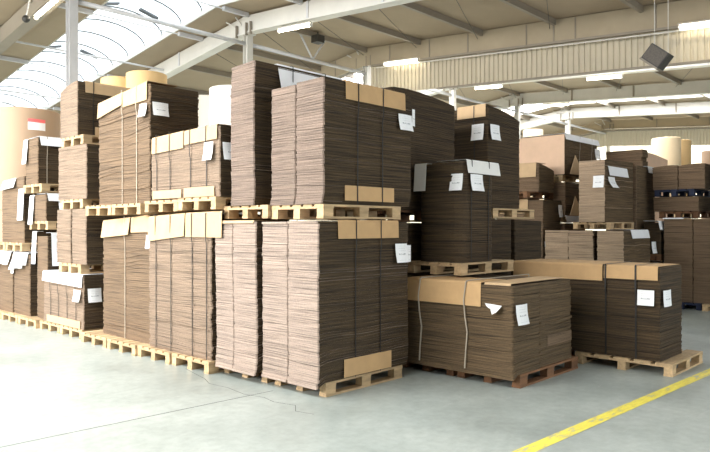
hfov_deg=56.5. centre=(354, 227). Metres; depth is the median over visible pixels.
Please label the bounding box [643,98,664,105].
roof purlin
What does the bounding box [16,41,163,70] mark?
roof purlin
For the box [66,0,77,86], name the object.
steel post
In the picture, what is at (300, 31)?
roof purlin
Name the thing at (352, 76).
roof purlin
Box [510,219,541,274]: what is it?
stack
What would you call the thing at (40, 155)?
stack
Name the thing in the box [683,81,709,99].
roof purlin
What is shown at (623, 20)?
beam
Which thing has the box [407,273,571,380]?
stack
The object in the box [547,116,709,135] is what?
girder
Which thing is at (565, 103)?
lamp
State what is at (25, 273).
stack
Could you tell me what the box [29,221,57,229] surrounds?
wooden pallet
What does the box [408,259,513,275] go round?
wooden pallet
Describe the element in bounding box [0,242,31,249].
wooden pallet
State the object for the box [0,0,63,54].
girder
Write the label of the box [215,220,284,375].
stack
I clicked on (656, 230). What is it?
stack
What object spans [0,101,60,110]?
roof purlin
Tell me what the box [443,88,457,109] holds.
steel post
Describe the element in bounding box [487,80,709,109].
girder
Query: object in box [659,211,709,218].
wooden pallet
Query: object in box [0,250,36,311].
stack
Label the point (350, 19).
beam
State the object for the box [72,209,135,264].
stack
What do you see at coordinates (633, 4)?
roof purlin
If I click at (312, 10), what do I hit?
girder
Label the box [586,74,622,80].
lamp
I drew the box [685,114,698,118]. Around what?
roof purlin
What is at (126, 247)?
stack
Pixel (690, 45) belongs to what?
beam
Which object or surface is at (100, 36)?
window
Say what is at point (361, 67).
girder
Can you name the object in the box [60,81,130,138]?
stack
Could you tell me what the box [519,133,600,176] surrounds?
kraft box
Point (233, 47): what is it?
beam
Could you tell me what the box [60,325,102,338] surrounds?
wooden pallet
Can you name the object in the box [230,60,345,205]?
stack
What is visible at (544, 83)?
roof purlin
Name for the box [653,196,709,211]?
stack
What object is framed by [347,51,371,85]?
steel post
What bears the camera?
hanging from the ceiling
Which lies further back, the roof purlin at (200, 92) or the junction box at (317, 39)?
the roof purlin at (200, 92)
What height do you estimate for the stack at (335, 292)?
1.697 m
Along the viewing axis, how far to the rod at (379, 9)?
18.66 m
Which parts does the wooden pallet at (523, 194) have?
board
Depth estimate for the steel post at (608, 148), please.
36.87 m
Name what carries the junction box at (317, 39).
attached to the roof purlin at (300, 31)
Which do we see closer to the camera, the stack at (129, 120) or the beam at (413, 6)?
the stack at (129, 120)
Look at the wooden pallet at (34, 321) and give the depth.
11.36 m
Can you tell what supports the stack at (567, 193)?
on the wooden pallet at (563, 219)
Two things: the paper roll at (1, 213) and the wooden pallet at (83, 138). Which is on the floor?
the paper roll at (1, 213)
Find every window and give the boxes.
[0,0,239,109]
[341,70,362,83]
[503,95,702,114]
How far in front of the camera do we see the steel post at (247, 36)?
18.70 m
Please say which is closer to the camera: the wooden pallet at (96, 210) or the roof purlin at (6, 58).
the wooden pallet at (96, 210)
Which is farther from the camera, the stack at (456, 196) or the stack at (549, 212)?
the stack at (549, 212)
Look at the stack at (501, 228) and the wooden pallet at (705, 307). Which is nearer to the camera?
the stack at (501, 228)
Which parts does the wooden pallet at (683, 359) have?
board, board, board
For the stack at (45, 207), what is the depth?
11.29 m
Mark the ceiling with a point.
(481, 14)
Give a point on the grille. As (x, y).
(654, 56)
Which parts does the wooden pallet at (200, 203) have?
board, board, board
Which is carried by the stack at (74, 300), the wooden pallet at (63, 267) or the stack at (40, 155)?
the wooden pallet at (63, 267)
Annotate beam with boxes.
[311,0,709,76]
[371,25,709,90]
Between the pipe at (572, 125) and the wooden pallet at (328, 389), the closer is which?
the wooden pallet at (328, 389)
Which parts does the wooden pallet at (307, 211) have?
board, board, board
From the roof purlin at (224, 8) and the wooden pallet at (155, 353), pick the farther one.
the roof purlin at (224, 8)
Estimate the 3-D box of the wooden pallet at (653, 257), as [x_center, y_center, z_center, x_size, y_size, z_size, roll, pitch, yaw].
[6.762,0.643,14.607,0.360,0.144,1.000,0,0,43]
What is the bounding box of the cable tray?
[372,22,706,66]
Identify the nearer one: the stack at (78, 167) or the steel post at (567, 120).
the stack at (78, 167)
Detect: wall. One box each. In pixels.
[258,212,420,222]
[543,145,709,230]
[578,126,709,147]
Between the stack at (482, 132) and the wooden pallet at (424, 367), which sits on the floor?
the wooden pallet at (424, 367)
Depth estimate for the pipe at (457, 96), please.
27.39 m
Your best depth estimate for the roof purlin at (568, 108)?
32.54 m
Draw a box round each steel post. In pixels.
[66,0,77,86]
[226,17,255,63]
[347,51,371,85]
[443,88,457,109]
[501,94,522,138]
[553,109,573,133]
[596,120,613,151]
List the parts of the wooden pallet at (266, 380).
board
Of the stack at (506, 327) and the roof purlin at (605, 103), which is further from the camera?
the roof purlin at (605, 103)
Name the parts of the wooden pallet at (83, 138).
board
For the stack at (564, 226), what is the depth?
14.99 m
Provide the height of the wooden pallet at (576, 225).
0.144 m
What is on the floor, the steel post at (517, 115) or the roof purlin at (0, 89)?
the steel post at (517, 115)
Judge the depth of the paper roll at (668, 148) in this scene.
19.64 m
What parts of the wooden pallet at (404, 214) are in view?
board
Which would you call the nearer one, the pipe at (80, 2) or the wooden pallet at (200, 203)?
the wooden pallet at (200, 203)
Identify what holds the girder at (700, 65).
on the steel post at (452, 99)
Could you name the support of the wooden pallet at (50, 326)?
on the floor
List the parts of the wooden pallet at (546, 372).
board, board, board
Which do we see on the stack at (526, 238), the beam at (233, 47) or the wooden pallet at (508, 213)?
the wooden pallet at (508, 213)
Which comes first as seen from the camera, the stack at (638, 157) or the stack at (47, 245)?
the stack at (47, 245)
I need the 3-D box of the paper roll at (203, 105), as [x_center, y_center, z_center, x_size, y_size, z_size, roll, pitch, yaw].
[-3.103,-1.615,13.945,0.880,2.210,0.880,0,0,43]
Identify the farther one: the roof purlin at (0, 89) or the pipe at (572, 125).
the pipe at (572, 125)
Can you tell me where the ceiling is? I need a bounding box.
[0,0,709,136]
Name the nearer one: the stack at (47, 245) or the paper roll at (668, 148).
the stack at (47, 245)
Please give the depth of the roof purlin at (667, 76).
23.80 m
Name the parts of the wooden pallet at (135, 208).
board, board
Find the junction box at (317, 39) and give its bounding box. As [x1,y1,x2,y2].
[311,32,324,44]
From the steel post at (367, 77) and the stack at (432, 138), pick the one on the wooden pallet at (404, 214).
the stack at (432, 138)
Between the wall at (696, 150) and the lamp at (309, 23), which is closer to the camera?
the lamp at (309, 23)
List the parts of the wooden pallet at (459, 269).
board, board, board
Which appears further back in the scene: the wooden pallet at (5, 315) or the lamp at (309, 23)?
the lamp at (309, 23)
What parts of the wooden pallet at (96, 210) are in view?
board, board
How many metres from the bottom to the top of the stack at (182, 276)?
1.743 m
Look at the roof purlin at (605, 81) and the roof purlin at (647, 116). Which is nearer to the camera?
the roof purlin at (605, 81)
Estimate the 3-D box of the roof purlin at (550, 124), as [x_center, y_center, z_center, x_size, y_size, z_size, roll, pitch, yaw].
[10.928,-5.700,36.502,0.090,0.165,4.760,0,0,43]
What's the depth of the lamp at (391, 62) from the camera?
20.80 m
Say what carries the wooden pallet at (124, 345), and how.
on the floor
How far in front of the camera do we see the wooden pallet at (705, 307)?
13.40 m
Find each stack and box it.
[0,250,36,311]
[1,176,56,242]
[8,252,37,315]
[22,136,61,184]
[28,193,92,224]
[31,231,90,318]
[42,268,103,329]
[57,209,72,262]
[58,144,99,199]
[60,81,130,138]
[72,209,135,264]
[97,81,198,204]
[101,214,158,343]
[148,211,288,360]
[151,124,231,199]
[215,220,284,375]
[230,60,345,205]
[261,219,410,389]
[270,77,414,206]
[384,87,454,210]
[406,223,451,276]
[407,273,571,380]
[414,159,500,262]
[452,219,510,274]
[453,104,519,208]
[498,199,562,258]
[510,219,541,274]
[513,259,681,361]
[519,162,553,192]
[544,182,578,221]
[545,230,597,260]
[561,223,584,229]
[579,159,632,221]
[597,230,656,262]
[605,149,647,230]
[610,165,654,230]
[644,221,663,253]
[647,152,667,222]
[652,163,709,190]
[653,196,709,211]
[662,218,709,303]
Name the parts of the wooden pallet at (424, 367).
board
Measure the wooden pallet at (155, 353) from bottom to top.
0.144 m
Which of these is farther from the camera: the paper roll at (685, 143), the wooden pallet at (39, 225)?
the paper roll at (685, 143)
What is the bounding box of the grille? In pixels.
[642,44,666,66]
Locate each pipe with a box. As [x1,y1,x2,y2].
[78,0,245,45]
[253,34,365,74]
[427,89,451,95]
[456,95,516,111]
[521,111,567,124]
[571,124,605,133]
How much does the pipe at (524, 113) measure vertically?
0.105 m
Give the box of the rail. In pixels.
[376,26,709,67]
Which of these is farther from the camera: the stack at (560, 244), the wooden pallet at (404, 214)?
the stack at (560, 244)
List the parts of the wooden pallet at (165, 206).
board, board, board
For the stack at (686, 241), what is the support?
on the wooden pallet at (688, 304)
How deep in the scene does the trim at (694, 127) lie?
34.87 m
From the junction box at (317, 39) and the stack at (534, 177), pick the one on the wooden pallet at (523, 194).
the stack at (534, 177)
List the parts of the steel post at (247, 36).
head plate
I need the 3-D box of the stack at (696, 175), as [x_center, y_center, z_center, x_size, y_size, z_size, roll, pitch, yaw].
[7.279,-1.088,14.535,1.062,0.535,1.022,0,0,43]
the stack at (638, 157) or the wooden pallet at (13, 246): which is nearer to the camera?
the wooden pallet at (13, 246)
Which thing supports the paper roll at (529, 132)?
on the paper roll
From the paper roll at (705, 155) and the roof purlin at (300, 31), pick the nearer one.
the paper roll at (705, 155)
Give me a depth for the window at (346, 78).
27.48 m
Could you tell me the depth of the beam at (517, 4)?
16.50 m
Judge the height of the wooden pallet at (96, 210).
0.144 m
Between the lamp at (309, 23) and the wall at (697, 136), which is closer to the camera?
the lamp at (309, 23)
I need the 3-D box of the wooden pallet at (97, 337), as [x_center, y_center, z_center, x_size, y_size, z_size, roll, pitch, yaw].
[-3.381,1.628,9.991,0.800,0.144,1.200,0,0,43]
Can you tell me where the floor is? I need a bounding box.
[0,305,709,451]
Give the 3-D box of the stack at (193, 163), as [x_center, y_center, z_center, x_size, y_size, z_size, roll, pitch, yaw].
[-1.692,-0.776,8.475,1.608,0.836,1.270,0,0,43]
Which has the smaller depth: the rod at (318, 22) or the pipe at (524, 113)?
the rod at (318, 22)
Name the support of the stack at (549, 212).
on the wooden pallet
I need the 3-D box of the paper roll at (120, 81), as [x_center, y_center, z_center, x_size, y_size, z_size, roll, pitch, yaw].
[-4.796,-1.840,13.512,0.780,2.360,0.780,0,0,43]
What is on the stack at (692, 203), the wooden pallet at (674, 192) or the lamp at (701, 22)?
the wooden pallet at (674, 192)
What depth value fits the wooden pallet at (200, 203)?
7.83 m
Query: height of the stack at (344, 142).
1.266 m
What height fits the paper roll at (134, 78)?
2.360 m
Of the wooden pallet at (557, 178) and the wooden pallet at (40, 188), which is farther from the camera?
the wooden pallet at (557, 178)
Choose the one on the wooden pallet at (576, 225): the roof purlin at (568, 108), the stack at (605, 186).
the stack at (605, 186)
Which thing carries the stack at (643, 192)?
on the wooden pallet
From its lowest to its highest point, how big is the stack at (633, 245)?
1.508 m
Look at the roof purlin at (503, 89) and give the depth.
28.64 m
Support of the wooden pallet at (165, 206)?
on the stack at (182, 276)
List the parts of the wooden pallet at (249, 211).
board, board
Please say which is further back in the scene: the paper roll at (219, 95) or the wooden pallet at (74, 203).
the paper roll at (219, 95)
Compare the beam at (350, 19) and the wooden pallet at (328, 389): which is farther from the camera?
the beam at (350, 19)
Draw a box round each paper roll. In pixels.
[0,106,60,209]
[0,210,2,250]
[100,76,125,86]
[126,70,166,87]
[198,95,208,127]
[209,85,231,124]
[523,129,542,199]
[651,137,680,196]
[681,139,690,195]
[701,150,709,218]
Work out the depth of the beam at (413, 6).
17.60 m
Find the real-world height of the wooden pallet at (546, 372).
0.144 m
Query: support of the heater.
hanging from the ceiling
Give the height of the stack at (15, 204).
1.194 m
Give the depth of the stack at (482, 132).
9.57 m
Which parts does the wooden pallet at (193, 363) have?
board, board, board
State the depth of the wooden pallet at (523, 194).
14.57 m
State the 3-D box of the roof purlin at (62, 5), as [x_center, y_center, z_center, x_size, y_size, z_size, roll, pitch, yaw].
[-6.281,-5.726,18.368,0.100,0.115,4.760,0,0,43]
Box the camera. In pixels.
[22,0,29,22]
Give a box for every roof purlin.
[0,55,115,76]
[0,89,60,98]
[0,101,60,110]
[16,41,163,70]
[58,3,202,41]
[175,86,208,94]
[187,65,231,77]
[192,0,248,17]
[286,0,302,4]
[290,28,366,52]
[343,73,362,80]
[431,94,476,105]
[491,86,519,95]
[502,110,529,119]
[521,93,570,110]
[534,81,567,92]
[546,123,572,130]
[592,101,614,107]
[596,77,620,88]
[597,117,610,121]
[617,105,652,120]
[619,0,642,12]
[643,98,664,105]
[652,71,681,84]
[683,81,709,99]
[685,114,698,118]
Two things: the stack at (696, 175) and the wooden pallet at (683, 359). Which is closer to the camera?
the wooden pallet at (683, 359)
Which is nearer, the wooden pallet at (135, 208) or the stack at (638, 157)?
the wooden pallet at (135, 208)
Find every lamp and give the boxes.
[33,0,57,19]
[277,21,312,32]
[383,57,418,65]
[474,84,502,89]
[542,102,569,106]
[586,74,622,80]
[678,19,709,29]
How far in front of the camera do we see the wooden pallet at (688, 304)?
13.65 m
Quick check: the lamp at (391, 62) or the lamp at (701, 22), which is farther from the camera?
the lamp at (391, 62)
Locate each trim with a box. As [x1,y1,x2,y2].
[436,59,709,89]
[579,127,709,136]
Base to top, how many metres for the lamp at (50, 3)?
0.308 m
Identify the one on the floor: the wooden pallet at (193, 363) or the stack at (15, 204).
the wooden pallet at (193, 363)
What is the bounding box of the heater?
[639,0,673,71]
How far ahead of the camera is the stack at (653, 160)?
17.27 m
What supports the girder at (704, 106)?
on the steel post at (567, 120)
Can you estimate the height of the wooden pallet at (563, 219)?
0.144 m
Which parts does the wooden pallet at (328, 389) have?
board, board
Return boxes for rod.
[318,22,362,54]
[379,9,415,46]
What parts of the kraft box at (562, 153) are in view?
panel, lid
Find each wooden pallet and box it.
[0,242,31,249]
[1,311,21,323]
[5,242,37,250]
[18,315,43,328]
[23,183,58,193]
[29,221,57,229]
[40,320,59,333]
[59,263,103,273]
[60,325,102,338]
[61,199,99,208]
[62,134,99,147]
[81,329,117,347]
[85,205,158,215]
[107,337,146,355]
[112,203,209,214]
[137,344,174,364]
[145,199,242,213]
[172,352,223,374]
[178,196,259,211]
[224,205,304,219]
[224,369,274,382]
[272,204,400,219]
[275,365,401,396]
[377,210,420,221]
[402,360,456,375]
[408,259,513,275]
[457,356,577,388]
[491,208,533,218]
[519,191,552,199]
[554,175,578,183]
[561,216,572,222]
[573,222,633,228]
[575,349,702,376]
[650,254,663,260]
[654,189,709,196]
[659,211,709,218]
[681,302,709,310]
[702,304,709,310]
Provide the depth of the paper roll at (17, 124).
13.52 m
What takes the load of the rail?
attached to the cable tray
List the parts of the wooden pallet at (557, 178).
board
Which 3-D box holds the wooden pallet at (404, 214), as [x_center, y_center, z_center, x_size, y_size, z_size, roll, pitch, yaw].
[0.601,-0.147,8.914,0.800,0.144,1.200,0,0,43]
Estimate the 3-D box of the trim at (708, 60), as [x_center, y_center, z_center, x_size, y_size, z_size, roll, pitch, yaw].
[8.728,-3.727,14.354,17.100,1.110,0.100,0,0,43]
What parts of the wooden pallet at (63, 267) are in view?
board, board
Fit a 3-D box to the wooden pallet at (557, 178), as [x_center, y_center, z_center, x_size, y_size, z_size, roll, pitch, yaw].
[4.798,-1.117,15.574,0.800,0.144,1.200,0,0,43]
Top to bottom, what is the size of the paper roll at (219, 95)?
2.210 m
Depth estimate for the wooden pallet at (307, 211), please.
6.99 m
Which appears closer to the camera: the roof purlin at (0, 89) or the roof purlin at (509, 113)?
the roof purlin at (0, 89)
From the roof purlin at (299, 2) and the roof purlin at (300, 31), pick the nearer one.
the roof purlin at (299, 2)
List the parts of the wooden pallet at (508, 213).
board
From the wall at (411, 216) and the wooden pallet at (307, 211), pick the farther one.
the wall at (411, 216)
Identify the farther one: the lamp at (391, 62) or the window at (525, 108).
the window at (525, 108)
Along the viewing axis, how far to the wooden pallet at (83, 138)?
10.44 m
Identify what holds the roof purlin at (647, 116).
attached to the ceiling
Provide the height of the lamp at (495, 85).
0.230 m
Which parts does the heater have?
casing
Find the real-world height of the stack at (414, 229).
1.614 m
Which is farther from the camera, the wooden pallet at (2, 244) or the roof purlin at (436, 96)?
the roof purlin at (436, 96)
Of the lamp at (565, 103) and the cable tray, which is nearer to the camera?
the cable tray
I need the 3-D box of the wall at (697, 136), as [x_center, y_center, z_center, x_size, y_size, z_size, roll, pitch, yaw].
[14.854,-4.314,35.577,24.430,2.227,0.038,0,0,43]
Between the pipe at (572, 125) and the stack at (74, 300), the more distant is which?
the pipe at (572, 125)
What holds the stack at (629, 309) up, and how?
on the wooden pallet at (683, 359)
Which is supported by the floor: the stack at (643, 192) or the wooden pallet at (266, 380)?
the wooden pallet at (266, 380)
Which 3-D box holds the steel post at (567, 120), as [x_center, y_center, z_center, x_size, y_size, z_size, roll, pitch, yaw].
[10.567,-2.141,33.336,1.064,7.681,0.450,0,0,43]
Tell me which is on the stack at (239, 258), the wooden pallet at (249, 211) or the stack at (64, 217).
the wooden pallet at (249, 211)
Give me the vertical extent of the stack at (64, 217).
0.849 m
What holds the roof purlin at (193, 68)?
attached to the ceiling
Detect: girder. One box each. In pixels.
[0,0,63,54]
[149,0,420,78]
[337,67,362,77]
[417,62,709,95]
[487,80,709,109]
[521,101,709,129]
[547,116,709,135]
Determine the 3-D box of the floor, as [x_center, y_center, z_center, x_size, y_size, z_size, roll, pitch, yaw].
[1.928,1.759,20.917,36.400,0.122,50.400,0,0,43]
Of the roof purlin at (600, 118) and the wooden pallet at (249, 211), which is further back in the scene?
the roof purlin at (600, 118)
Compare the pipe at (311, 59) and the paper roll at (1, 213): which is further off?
the pipe at (311, 59)

